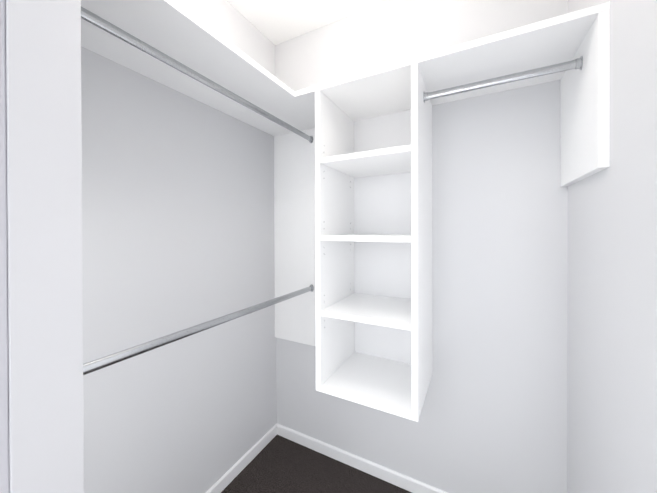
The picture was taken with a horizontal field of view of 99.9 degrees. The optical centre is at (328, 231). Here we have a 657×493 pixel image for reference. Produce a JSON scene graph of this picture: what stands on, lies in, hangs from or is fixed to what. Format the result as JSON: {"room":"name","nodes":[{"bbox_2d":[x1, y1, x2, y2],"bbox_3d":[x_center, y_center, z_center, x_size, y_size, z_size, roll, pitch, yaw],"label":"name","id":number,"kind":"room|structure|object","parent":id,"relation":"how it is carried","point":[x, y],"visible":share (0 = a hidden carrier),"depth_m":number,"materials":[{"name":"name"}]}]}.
{"room":"walk-in closet","nodes":[
{"label":"walk-in closet","id":0,"kind":"room"},
{"bbox_2d":[81,0,276,492],"bbox_3d":[-0.707,0.060,1.388,0.100,2.700,1.469,0,0,28],"label":"wall","id":1,"kind":"structure","parent":0,"point":[177,211],"depth_m":1.27,"materials":[{"name":"white paint"}]},
{"bbox_2d":[81,0,296,341],"bbox_3d":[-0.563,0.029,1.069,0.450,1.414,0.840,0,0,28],"label":"shelf unit","id":2,"kind":"object","parent":1,"relation":"attached to","point":[167,26],"depth_m":1.16,"materials":[{"name":"white laminate"}]},
{"bbox_2d":[81,6,312,142],"bbox_3d":[-0.397,-0.584,1.220,0.028,0.048,1.232,0,0,28],"label":"hanging rail","id":3,"kind":"object","parent":2,"relation":"attached to","point":[106,26],"visible":0.75,"depth_m":0.95,"materials":[{"name":"silver metal"}]},
{"bbox_2d":[206,423,276,492],"bbox_3d":[-0.653,1.376,1.367,0.012,0.068,1.269,0,0,28],"label":"baseboard","id":4,"kind":"structure","parent":1,"relation":"attached to","point":[222,483],"depth_m":1.63,"materials":[{"name":"white paint"}]},
{"bbox_2d":[227,0,387,44],"bbox_3d":[0.031,-1.340,0.989,1.777,0.100,1.469,0,0,28],"label":"ceiling","id":5,"kind":"structure","parent":0,"point":[275,22],"depth_m":1.64,"materials":[{"name":"white paint"}]},
{"bbox_2d":[221,435,411,492],"bbox_3d":[-3.610,1.474,-4.213,18.000,0.060,14.100,0,0,28],"label":"floor","id":6,"kind":"structure","parent":0,"point":[278,464],"depth_m":1.59,"materials":[{"name":"carpet"}]},
{"bbox_2d":[275,0,567,492],"bbox_3d":[0.354,0.056,1.601,1.577,2.700,0.100,0,0,28],"label":"wall","id":7,"kind":"structure","parent":0,"point":[493,417],"depth_m":1.35,"materials":[{"name":"white paint"}]},
{"bbox_2d":[277,423,447,492],"bbox_3d":[0.332,1.373,1.558,1.577,0.068,0.012,0,0,28],"label":"baseboard","id":8,"kind":"structure","parent":7,"relation":"attached to","point":[405,482],"depth_m":1.63,"materials":[{"name":"white paint"}]},
{"bbox_2d":[297,1,609,421],"bbox_3d":[0.233,0.031,1.371,1.577,1.425,0.419,0,0,28],"label":"shelf unit","id":9,"kind":"object","parent":7,"relation":"attached to","point":[370,131],"depth_m":1.30,"materials":[{"name":"white laminate"}]},
{"bbox_2d":[83,284,313,374],"bbox_3d":[-0.395,0.365,1.224,0.028,0.048,1.232,0,0,28],"label":"hanging rail","id":10,"kind":"object","parent":9,"relation":"attached to","point":[103,362],"visible":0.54,"depth_m":0.96,"materials":[{"name":"silver metal"}]},
{"bbox_2d":[423,56,582,102],"bbox_3d":[0.646,-0.584,1.079,0.523,0.048,0.028,0,0,28],"label":"hanging rail","id":11,"kind":"object","parent":9,"relation":"attached to","point":[577,63],"visible":1,"depth_m":1.05,"materials":[{"name":"silver metal"}]},
{"bbox_2d":[567,0,656,492],"bbox_3d":[0.776,0.060,0.604,0.100,2.700,1.469,0,0,28],"label":"wall","id":12,"kind":"structure","parent":0,"point":[612,342],"depth_m":0.76,"materials":[{"name":"white paint"}]},
{"bbox_3d":[-0.760,0.064,0.641,0.504,2.700,0.100,0,0,28],"label":"wall","id":13,"kind":"structure","parent":0,"visible":0},
{"bbox_2d":[0,0,83,492],"bbox_3d":[-0.131,0.366,0.302,1.020,2.096,0.116,0,0,28],"label":"door frame","id":14,"kind":"structure","parent":13,"relation":"attached to","point":[44,233],"depth_m":0.51,"materials":[{"name":"white paint"}]}
]}

